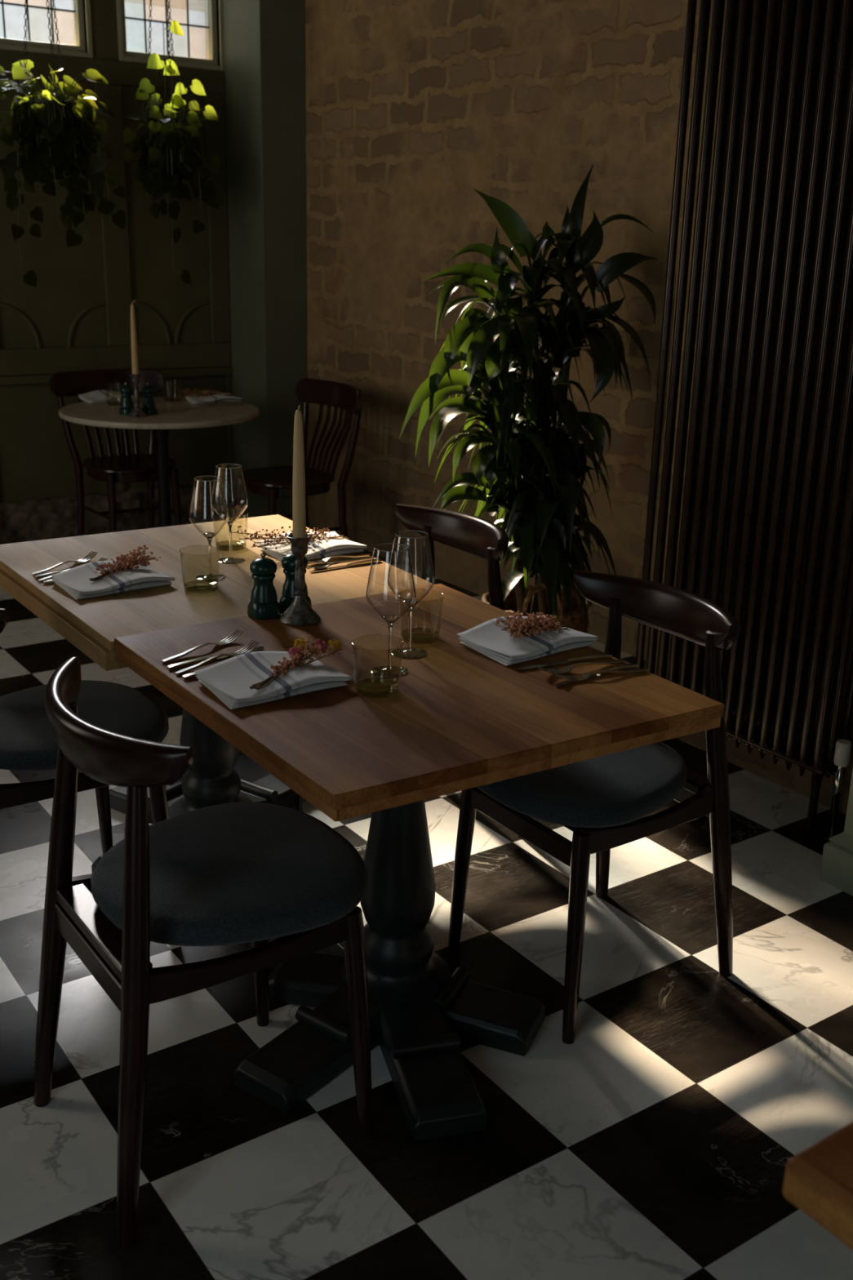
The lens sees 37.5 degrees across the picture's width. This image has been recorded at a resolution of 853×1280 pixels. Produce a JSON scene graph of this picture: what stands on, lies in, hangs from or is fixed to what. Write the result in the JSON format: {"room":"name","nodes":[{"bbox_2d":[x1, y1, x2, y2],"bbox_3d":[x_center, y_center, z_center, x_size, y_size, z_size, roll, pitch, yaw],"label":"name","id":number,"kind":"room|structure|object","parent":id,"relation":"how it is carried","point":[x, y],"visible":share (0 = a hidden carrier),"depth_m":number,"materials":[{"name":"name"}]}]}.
{"room":"restaurant dining room","nodes":[
{"label":"restaurant dining room","id":0,"kind":"room"},
{"bbox_2d":[0,0,228,502],"bbox_3d":[-2.787,-1.978,5.511,5.020,3.350,0.160,-11,22,-33],"label":"wall","id":1,"kind":"structure","parent":0,"point":[36,461],"depth_m":6.33,"materials":[{"name":"green paint"}]},
{"bbox_2d":[0,0,93,58],"bbox_3d":[-1.839,-3.189,5.738,0.560,0.929,0.102,-11,22,-33],"label":"window","id":2,"kind":"structure","parent":1,"relation":"in","point":[79,50],"depth_m":5.92,"materials":[{"name":"paint"}]},
{"bbox_2d":[0,300,210,348],"bbox_3d":[-1.759,-1.582,6.294,1.480,0.222,0.022,-11,22,-33],"label":"trim","id":3,"kind":"structure","parent":1,"relation":"attached to","point":[90,307],"depth_m":6.33,"materials":[{"name":"green paint"}]},
{"bbox_2d":[0,49,231,376],"bbox_3d":[-2.881,-1.832,5.373,4.469,1.468,0.026,-11,22,-33],"label":"trim","id":4,"kind":"structure","parent":1,"relation":"attached to","point":[115,240],"depth_m":6.34,"materials":[{"name":"green paint"}]},
{"bbox_2d":[0,366,234,490],"bbox_3d":[-2.902,-0.836,5.694,4.470,0.620,0.035,-11,22,-33],"label":"trim","id":5,"kind":"structure","parent":1,"relation":"attached to","point":[228,371],"depth_m":6.67,"materials":[{"name":"green paint"}]},
{"bbox_2d":[0,479,235,544],"bbox_3d":[-2.279,-0.551,6.211,2.970,0.226,0.095,-11,22,-33],"label":"baseboard","id":6,"kind":"structure","parent":1,"relation":"attached to","point":[46,517],"depth_m":6.57,"materials":[{"name":"wood"}]},
{"bbox_2d":[115,0,223,71],"bbox_3d":[-1.270,-3.299,6.118,0.560,0.929,0.102,-11,22,-33],"label":"window","id":7,"kind":"structure","parent":1,"relation":"in","point":[211,62],"depth_m":6.28,"materials":[{"name":"paint"}]},
{"bbox_2d":[0,527,852,1279],"bbox_3d":[-0.521,0.777,2.729,5.220,0.060,8.620,-11,22,-33],"label":"floor","id":8,"kind":"structure","parent":0,"point":[658,1143],"depth_m":2.40,"materials":[{"name":"stone"}]},
{"bbox_2d":[0,608,168,854],"bbox_3d":[-0.861,0.261,2.823,0.539,0.850,0.486,-11,22,-33],"label":"dining chair","id":9,"kind":"object","parent":8,"relation":"on","point":[28,741],"visible":0.62,"depth_m":2.78,"materials":[{"name":"brown wood"}]},
{"bbox_2d":[49,368,182,536],"bbox_3d":[-1.478,-0.859,6.172,0.580,0.876,0.517,-11,22,-33],"label":"bistro chair","id":10,"kind":"object","parent":8,"relation":"on","point":[111,468],"visible":0.8,"depth_m":6.17,"materials":[{"name":"red wood"}]},
{"bbox_2d":[58,396,259,527],"bbox_3d":[-1.246,-0.718,5.956,0.914,0.749,0.914,-11,22,-33],"label":"bistro table","id":11,"kind":"object","parent":8,"relation":"on","point":[181,414],"visible":0.52,"depth_m":5.76,"materials":[{"name":"stone"}]},
{"bbox_2d":[78,390,134,403],"bbox_3d":[-1.543,-1.183,6.084,0.245,0.039,0.177,-11,22,-33],"label":"napkin","id":12,"kind":"object","parent":11,"relation":"on","point":[96,396],"visible":0.74,"depth_m":6.05,"materials":[{"name":"fabric"}]},
{"bbox_2d":[104,383,124,405],"bbox_3d":[-1.472,-1.161,5.933,0.094,0.096,0.094,-11,22,-33],"label":"tumbler","id":13,"kind":"object","parent":11,"relation":"on","point":[117,403],"visible":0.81,"depth_m":5.95,"materials":[{"name":"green glass"}]},
{"bbox_2d":[119,382,133,415],"bbox_3d":[-1.345,-1.085,5.634,0.064,0.142,0.064,18,24,41],"label":"pepper mill","id":14,"kind":"object","parent":11,"relation":"on","point":[126,406],"visible":0.94,"depth_m":5.62,"materials":[{"name":"green paint"}]},
{"bbox_2d":[127,373,147,417],"bbox_3d":[-1.287,-1.087,5.573,0.089,0.187,0.089,-11,22,-33],"label":"candlestick","id":15,"kind":"object","parent":11,"relation":"on","point":[137,411],"visible":1,"depth_m":5.57,"materials":[{"name":"grey metal"}]},
{"bbox_2d":[130,300,138,373],"bbox_3d":[-1.281,-1.316,5.499,0.028,0.336,0.028,7,19,16],"label":"taper candle","id":16,"kind":"object","parent":15,"relation":"on","point":[133,327],"visible":1,"depth_m":5.49,"materials":[{"name":"beige wax"}]},
{"bbox_2d":[141,382,157,415],"bbox_3d":[-1.250,-1.086,5.646,0.064,0.142,0.064,10,20,25],"label":"pepper mill","id":17,"kind":"object","parent":11,"relation":"on","point":[148,406],"visible":0.98,"depth_m":5.63,"materials":[{"name":"green paint"}]},
{"bbox_2d":[161,379,181,401],"bbox_3d":[-1.240,-1.212,6.105,0.094,0.096,0.094,-11,22,-33],"label":"tumbler","id":18,"kind":"object","parent":11,"relation":"on","point":[170,399],"visible":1,"depth_m":6.12,"materials":[{"name":"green glass"}]},
{"bbox_2d":[185,391,242,404],"bbox_3d":[-1.042,-1.188,6.135,0.245,0.039,0.177,-8,20,-27],"label":"napkin","id":19,"kind":"object","parent":11,"relation":"on","point":[212,398],"visible":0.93,"depth_m":6.09,"materials":[{"name":"fabric"}]},
{"bbox_2d":[177,386,235,398],"bbox_3d":[-1.071,-1.206,6.113,0.281,0.045,0.102,-5,19,-20],"label":"flower sprig","id":20,"kind":"object","parent":19,"relation":"on","point":[206,393],"visible":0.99,"depth_m":6.10,"materials":[{"name":"red plant"}]},
{"bbox_2d":[200,400,242,404],"bbox_3d":[-0.988,-1.147,6.049,0.206,0.018,0.024,-5,19,-20],"label":"fork","id":21,"kind":"object","parent":11,"relation":"on","point":[201,401],"visible":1,"depth_m":6.05,"materials":[{"name":"metal"}]},
{"bbox_2d":[202,403,244,406],"bbox_3d":[-0.970,-1.124,5.996,0.215,0.008,0.016,-8,20,-28],"label":"table knife","id":22,"kind":"object","parent":11,"relation":"on","point":[228,403],"visible":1,"depth_m":6.01,"materials":[{"name":"metal"}]},
{"bbox_2d":[33,657,373,1248],"bbox_3d":[-0.384,0.477,2.198,0.539,0.850,0.486,-11,22,-33],"label":"dining chair","id":23,"kind":"object","parent":8,"relation":"on","point":[232,873],"visible":1,"depth_m":2.08,"materials":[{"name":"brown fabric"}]},
{"bbox_2d":[0,514,432,872],"bbox_3d":[-0.568,0.166,3.288,0.890,0.746,0.934,-11,22,-33],"label":"dining table","id":24,"kind":"object","parent":8,"relation":"on","point":[91,624],"visible":0.45,"depth_m":3.15,"materials":[{"name":"brown wood"}]},
{"bbox_2d":[42,579,54,584],"bbox_3d":[-0.824,-0.155,3.033,0.215,0.008,0.016,-14,24,-40],"label":"table knife","id":25,"kind":"object","parent":24,"relation":"on","point":[49,581],"visible":0.24,"depth_m":2.97,"materials":[{"name":"metal"}]},
{"bbox_2d":[35,569,65,578],"bbox_3d":[-0.862,-0.172,3.083,0.016,0.008,0.215,18,24,41],"label":"table knife","id":26,"kind":"object","parent":24,"relation":"on","point":[46,575],"visible":0.34,"depth_m":3.02,"materials":[{"name":"metal"}]},
{"bbox_2d":[31,551,97,575],"bbox_3d":[-0.899,-0.191,3.119,0.024,0.018,0.205,12,21,29],"label":"fork","id":27,"kind":"object","parent":24,"relation":"on","point":[84,559],"visible":1,"depth_m":3.13,"materials":[{"name":"metal"}]},
{"bbox_2d":[37,557,107,582],"bbox_3d":[-0.863,-0.172,3.064,0.024,0.018,0.205,13,22,32],"label":"fork","id":28,"kind":"object","parent":24,"relation":"on","point":[47,578],"visible":0.27,"depth_m":3.00,"materials":[{"name":"metal"}]},
{"bbox_2d":[50,560,175,599],"bbox_3d":[-0.743,-0.150,2.972,0.245,0.039,0.177,-12,22,-35],"label":"napkin","id":29,"kind":"object","parent":24,"relation":"on","point":[75,581],"visible":0.88,"depth_m":2.94,"materials":[{"name":"fabric"}]},
{"bbox_2d":[88,544,161,581],"bbox_3d":[-0.731,-0.186,3.004,0.082,0.053,0.212,15,22,35],"label":"flower sprig","id":30,"kind":"object","parent":29,"relation":"on","point":[128,562],"visible":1,"depth_m":3.00,"materials":[{"name":"plant"}]},
{"bbox_2d":[179,545,220,593],"bbox_3d":[-0.530,-0.165,2.945,0.094,0.096,0.094,-11,22,-33],"label":"tumbler","id":31,"kind":"object","parent":24,"relation":"on","point":[194,589],"visible":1,"depth_m":2.95,"materials":[{"name":"green glass"}]},
{"bbox_2d":[188,475,229,581],"bbox_3d":[-0.523,-0.269,3.023,0.095,0.245,0.095,-11,22,-33],"label":"wine glass","id":32,"kind":"object","parent":24,"relation":"on","point":[210,576],"visible":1,"depth_m":3.03,"materials":[{"name":"clear glass"}]},
{"bbox_2d":[188,479,229,538],"bbox_3d":[-0.522,-0.314,3.008,0.095,0.146,0.095,-11,22,-33],"label":"bowl","id":33,"kind":"object","parent":32,"relation":"on","point":[207,535],"depth_m":3.00,"materials":[{"name":"clear glass"}]},
{"bbox_2d":[210,463,248,564],"bbox_3d":[-0.498,-0.320,3.183,0.095,0.245,0.095,-11,22,-33],"label":"wine glass","id":34,"kind":"object","parent":24,"relation":"on","point":[226,560],"visible":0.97,"depth_m":3.19,"materials":[{"name":"clear glass"}]},
{"bbox_2d":[210,466,248,524],"bbox_3d":[-0.497,-0.366,3.168,0.095,0.146,0.095,-11,22,-33],"label":"bowl","id":35,"kind":"object","parent":34,"relation":"on","point":[231,520],"depth_m":3.16,"materials":[{"name":"clear glass"}]},
{"bbox_2d":[212,509,248,551],"bbox_3d":[-0.519,-0.290,3.330,0.094,0.096,0.094,-11,22,-33],"label":"tumbler","id":36,"kind":"object","parent":24,"relation":"on","point":[223,547],"visible":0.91,"depth_m":3.34,"materials":[{"name":"green glass"}]},
{"bbox_2d":[257,530,367,561],"bbox_3d":[-0.303,-0.254,3.324,0.245,0.039,0.177,-10,21,-32],"label":"napkin","id":37,"kind":"object","parent":24,"relation":"on","point":[324,548],"visible":0.65,"depth_m":3.29,"materials":[{"name":"fabric"}]},
{"bbox_2d":[231,525,348,549],"bbox_3d":[-0.345,-0.271,3.297,0.312,0.053,0.141,-8,20,-27],"label":"flower sprig","id":38,"kind":"object","parent":37,"relation":"on","point":[278,540],"visible":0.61,"depth_m":3.29,"materials":[{"name":"red plant"}]},
{"bbox_2d":[307,554,371,563],"bbox_3d":[-0.231,-0.214,3.240,0.205,0.018,0.024,-10,21,-32],"label":"fork","id":39,"kind":"object","parent":24,"relation":"on","point":[323,561],"visible":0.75,"depth_m":3.24,"materials":[{"name":"metal"}]},
{"bbox_2d":[309,557,372,568],"bbox_3d":[-0.216,-0.197,3.204,0.195,0.009,0.039,-14,23,-39],"label":"spoon","id":40,"kind":"object","parent":24,"relation":"on","point":[321,566],"visible":0.98,"depth_m":3.18,"materials":[{"name":"metal"}]},
{"bbox_2d":[309,563,330,568],"bbox_3d":[-0.268,-0.183,3.161,0.058,0.008,0.039,-14,23,-39],"label":"bowl","id":41,"kind":"object","parent":40,"relation":"on","point":[321,566],"depth_m":3.17,"materials":[{"name":"metal"}]},
{"bbox_2d":[309,558,382,572],"bbox_3d":[-0.205,-0.190,3.186,0.215,0.008,0.016,-12,22,-35],"label":"table knife","id":42,"kind":"object","parent":24,"relation":"on","point":[366,562],"visible":0.98,"depth_m":3.19,"materials":[{"name":"metal"}]},
{"bbox_2d":[235,377,362,539],"bbox_3d":[-0.616,-0.758,5.928,0.517,0.876,0.580,-11,22,-33],"label":"bistro chair","id":43,"kind":"object","parent":8,"relation":"on","point":[273,482],"visible":0.83,"depth_m":5.91,"materials":[{"name":"red wood"}]},
{"bbox_2d":[295,503,509,812],"bbox_3d":[-0.061,0.111,3.345,0.539,0.850,0.486,-11,22,-33],"label":"dining chair","id":44,"kind":"object","parent":8,"relation":"on","point":[476,535],"visible":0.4,"depth_m":3.37,"materials":[{"name":"brown wood"}]},
{"bbox_2d":[114,583,724,1141],"bbox_3d":[-0.049,0.413,2.552,0.829,0.756,0.933,-11,22,-33],"label":"dining table","id":45,"kind":"object","parent":8,"relation":"on","point":[460,718],"visible":0.88,"depth_m":2.38,"materials":[{"name":"brown wood"}]},
{"bbox_2d":[182,671,197,679],"bbox_3d":[-0.368,0.051,2.403,0.215,0.008,0.016,-13,23,-37],"label":"table knife","id":46,"kind":"object","parent":45,"relation":"on","point":[191,675],"visible":0.22,"depth_m":2.34,"materials":[{"name":"metal"}]},
{"bbox_2d":[161,629,243,662],"bbox_3d":[-0.445,0.012,2.498,0.024,0.018,0.205,15,22,36],"label":"fork","id":47,"kind":"object","parent":45,"relation":"on","point":[222,642],"visible":1,"depth_m":2.51,"materials":[{"name":"metal"}]},
{"bbox_2d":[168,646,263,669],"bbox_3d":[-0.407,0.033,2.455,0.215,0.008,0.016,-14,23,-38],"label":"table knife","id":48,"kind":"object","parent":45,"relation":"on","point":[195,661],"visible":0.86,"depth_m":2.42,"materials":[{"name":"metal"}]},
{"bbox_2d":[174,640,259,675],"bbox_3d":[-0.405,0.034,2.435,0.024,0.018,0.205,15,23,37],"label":"fork","id":49,"kind":"object","parent":45,"relation":"on","point":[242,651],"visible":0.91,"depth_m":2.44,"materials":[{"name":"metal"}]},
{"bbox_2d":[247,551,281,619],"bbox_3d":[-0.353,-0.122,2.721,0.064,0.142,0.064,-11,22,-33],"label":"pepper mill","id":50,"kind":"object","parent":45,"relation":"on","point":[264,604],"visible":1,"depth_m":2.70,"materials":[{"name":"green paint"}]},
{"bbox_2d":[194,650,352,709],"bbox_3d":[-0.284,0.064,2.318,0.245,0.039,0.177,-10,21,-32],"label":"napkin","id":51,"kind":"object","parent":45,"relation":"on","point":[231,679],"visible":0.94,"depth_m":2.29,"materials":[{"name":"fabric"}]},
{"bbox_2d":[249,635,342,689],"bbox_3d":[-0.249,0.039,2.333,0.088,0.044,0.255,12,21,29],"label":"flower sprig","id":52,"kind":"object","parent":51,"relation":"on","point":[317,646],"visible":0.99,"depth_m":2.36,"materials":[{"name":"plant"}]},
{"bbox_2d":[279,553,311,612],"bbox_3d":[-0.290,-0.135,2.765,0.064,0.142,0.064,14,22,33],"label":"pepper mill","id":53,"kind":"object","parent":45,"relation":"on","point":[288,561],"visible":0.52,"depth_m":2.75,"materials":[{"name":"green paint"}]},
{"bbox_2d":[279,533,320,626],"bbox_3d":[-0.271,-0.132,2.684,0.089,0.187,0.089,-11,22,-33],"label":"candlestick","id":54,"kind":"object","parent":45,"relation":"on","point":[300,613],"visible":0.97,"depth_m":2.68,"materials":[{"name":"grey metal"}]},
{"bbox_2d":[292,404,306,537],"bbox_3d":[-0.266,-0.341,2.616,0.028,0.295,0.028,-11,22,-33],"label":"taper candle","id":55,"kind":"object","parent":54,"relation":"on","point":[299,500],"visible":0.96,"depth_m":2.61,"materials":[{"name":"beige wax"}]},
{"bbox_2d":[351,639,403,696],"bbox_3d":[-0.090,0.049,2.290,0.094,0.096,0.094,-11,22,-33],"label":"tumbler","id":56,"kind":"object","parent":45,"relation":"on","point":[360,688],"visible":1,"depth_m":2.29,"materials":[{"name":"green glass"}]},
{"bbox_2d":[365,542,416,677],"bbox_3d":[-0.068,-0.056,2.373,0.095,0.245,0.095,-11,22,-33],"label":"wine glass","id":57,"kind":"object","parent":45,"relation":"on","point":[389,670],"visible":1,"depth_m":2.38,"materials":[{"name":"clear glass"}]},
{"bbox_2d":[365,546,416,623],"bbox_3d":[-0.067,-0.102,2.358,0.095,0.146,0.095,-11,22,-33],"label":"bowl","id":58,"kind":"object","parent":57,"relation":"on","point":[389,619],"depth_m":2.35,"materials":[{"name":"clear glass"}]},
{"bbox_2d":[386,529,435,658],"bbox_3d":[-0.031,-0.090,2.478,0.095,0.245,0.095,-11,22,-33],"label":"wine glass","id":59,"kind":"object","parent":45,"relation":"on","point":[409,652],"visible":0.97,"depth_m":2.49,"materials":[{"name":"clear glass"}]},
{"bbox_2d":[386,533,435,607],"bbox_3d":[-0.030,-0.135,2.463,0.095,0.146,0.095,-11,22,-33],"label":"bowl","id":60,"kind":"object","parent":59,"relation":"on","point":[406,602],"depth_m":2.46,"materials":[{"name":"clear glass"}]},
{"bbox_2d":[398,588,444,644],"bbox_3d":[-0.012,-0.048,2.593,0.094,0.096,0.094,-11,22,-33],"label":"tumbler","id":61,"kind":"object","parent":45,"relation":"on","point":[406,635],"visible":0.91,"depth_m":2.59,"materials":[{"name":"green glass"}]},
{"bbox_2d":[457,614,599,666],"bbox_3d":[0.208,-0.009,2.577,0.245,0.039,0.177,-11,22,-34],"label":"napkin","id":62,"kind":"object","parent":45,"relation":"on","point":[486,638],"visible":0.82,"depth_m":2.54,"materials":[{"name":"fabric"}]},
{"bbox_2d":[495,610,568,637],"bbox_3d":[0.223,-0.034,2.576,0.181,0.054,0.092,-8,20,-26],"label":"flower sprig","id":63,"kind":"object","parent":62,"relation":"on","point":[522,627],"visible":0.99,"depth_m":2.56,"materials":[{"name":"plant"}]},
{"bbox_2d":[517,653,612,670],"bbox_3d":[0.273,0.042,2.478,0.215,0.008,0.016,-7,20,-25],"label":"table knife","id":64,"kind":"object","parent":45,"relation":"on","point":[599,656],"visible":0.98,"depth_m":2.48,"materials":[{"name":"metal"}]},
{"bbox_2d":[535,659,626,674],"bbox_3d":[0.304,0.048,2.445,0.205,0.018,0.024,-8,20,-27],"label":"fork","id":65,"kind":"object","parent":45,"relation":"on","point":[566,669],"visible":0.96,"depth_m":2.44,"materials":[{"name":"metal"}]},
{"bbox_2d":[554,663,638,686],"bbox_3d":[0.325,0.066,2.409,0.215,0.008,0.016,-11,22,-34],"label":"table knife","id":66,"kind":"object","parent":45,"relation":"on","point":[629,666],"visible":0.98,"depth_m":2.42,"materials":[{"name":"metal"}]},
{"bbox_2d":[551,668,648,681],"bbox_3d":[0.335,0.062,2.403,0.205,0.018,0.024,-6,19,-21],"label":"fork","id":67,"kind":"object","parent":45,"relation":"on","point":[584,677],"visible":1,"depth_m":2.40,"materials":[{"name":"metal"}]},
{"bbox_2d":[481,564,591,633],"bbox_3d":[0.381,-0.020,4.386,0.386,0.468,0.383,-11,22,-33],"label":"wicker basket","id":68,"kind":"object","parent":8,"relation":"on","point":[579,620],"visible":0.15,"depth_m":4.29,"materials":[{"name":"brown wicker"}]},
{"bbox_2d":[399,162,657,629],"bbox_3d":[0.414,-0.698,4.282,0.972,1.801,0.750,-13,23,-38],"label":"dracaena","id":69,"kind":"object","parent":68,"relation":"in","point":[513,466],"visible":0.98,"depth_m":4.16,"materials":[{"name":"green plant"}]},
{"bbox_2d":[448,570,741,1044],"bbox_3d":[0.355,0.330,2.703,0.539,0.850,0.486,-11,22,-33],"label":"dining chair","id":70,"kind":"object","parent":8,"relation":"on","point":[605,801],"visible":0.84,"depth_m":2.60,"materials":[{"name":"brown wood"}]},
{"bbox_2d":[635,0,852,831],"bbox_3d":[0.966,-0.815,3.416,0.144,2.610,0.816,-11,22,-33],"label":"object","id":71,"kind":"object","parent":8,"relation":"on","point":[836,756],"visible":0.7,"depth_m":3.43,"materials":[{"name":"brown metal"}]},
{"bbox_2d":[782,1121,852,1250],"bbox_3d":[0.879,0.882,1.182,0.800,0.756,0.805,-11,22,-33],"label":"dining table","id":72,"kind":"object","parent":8,"relation":"on","point":[818,1181],"visible":1,"depth_m":1.14,"materials":[{"name":"brown wood"}]},
{"bbox_2d":[305,0,699,661],"bbox_3d":[0.178,-1.898,5.488,0.200,3.350,3.700,-11,22,-33],"label":"wall","id":73,"kind":"structure","parent":0,"point":[413,107],"depth_m":5.32,"materials":[{"name":"brick"}]},
{"bbox_2d":[222,0,308,520],"bbox_3d":[-0.830,-2.249,6.487,0.250,3.350,0.410,-11,22,-33],"label":"pillar","id":74,"kind":"structure","parent":73,"relation":"attached to","point":[264,41],"depth_m":6.39,"materials":[{"name":"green paint"}]},
{"bbox_2d":[644,0,852,815],"bbox_3d":[2.385,-0.737,2.088,0.670,3.350,4.720,-11,22,-33],"label":"wall","id":75,"kind":"structure","parent":0,"point":[791,780],"depth_m":3.61,"materials":[{"name":"brick"}]},
{"bbox_2d":[819,831,852,896],"bbox_3d":[1.532,0.691,2.825,0.375,0.140,1.275,-11,22,-33],"label":"baseboard","id":76,"kind":"structure","parent":75,"relation":"attached to","point":[837,863],"depth_m":3.18,"materials":[{"name":"green paint"}]},
{"bbox_2d":[844,768,852,835],"bbox_3d":[1.590,-0.833,2.324,0.345,3.350,1.245,-11,22,-33],"label":"trim","id":77,"kind":"structure","parent":75,"relation":"attached to","point":[848,828],"depth_m":3.16,"materials":[{"name":"green paint"}]},
{"bbox_3d":[-0.441,-2.474,1.670,5.220,0.080,8.620,-11,22,-33],"label":"ceiling","id":78,"kind":"structure","parent":0,"visible":0},
{"bbox_2d":[0,0,126,286],"bbox_3d":[-1.672,-2.611,5.468,0.425,2.068,0.621,15,23,36],"label":"hanging plant","id":79,"kind":"object","parent":78,"relation":"hanging from","point":[48,130],"visible":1,"depth_m":5.57,"materials":[{"name":"green plant"}]},
{"bbox_2d":[123,0,225,284],"bbox_3d":[-1.193,-2.723,5.840,0.489,2.063,0.321,-11,22,-33],"label":"hanging plant","id":80,"kind":"object","parent":78,"relation":"hanging from","point":[176,146],"visible":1,"depth_m":5.88,"materials":[{"name":"green plant"}]},
{"label":"outside","id":81,"kind":"structure","parent":0,"visible":0},
{"bbox_2d":[124,0,204,12],"bbox_3d":[-0.722,-5.398,7.267,1.980,3.140,1.200,-11,22,-33],"label":"wall","id":82,"kind":"structure","parent":81,"point":[193,5],"depth_m":7.74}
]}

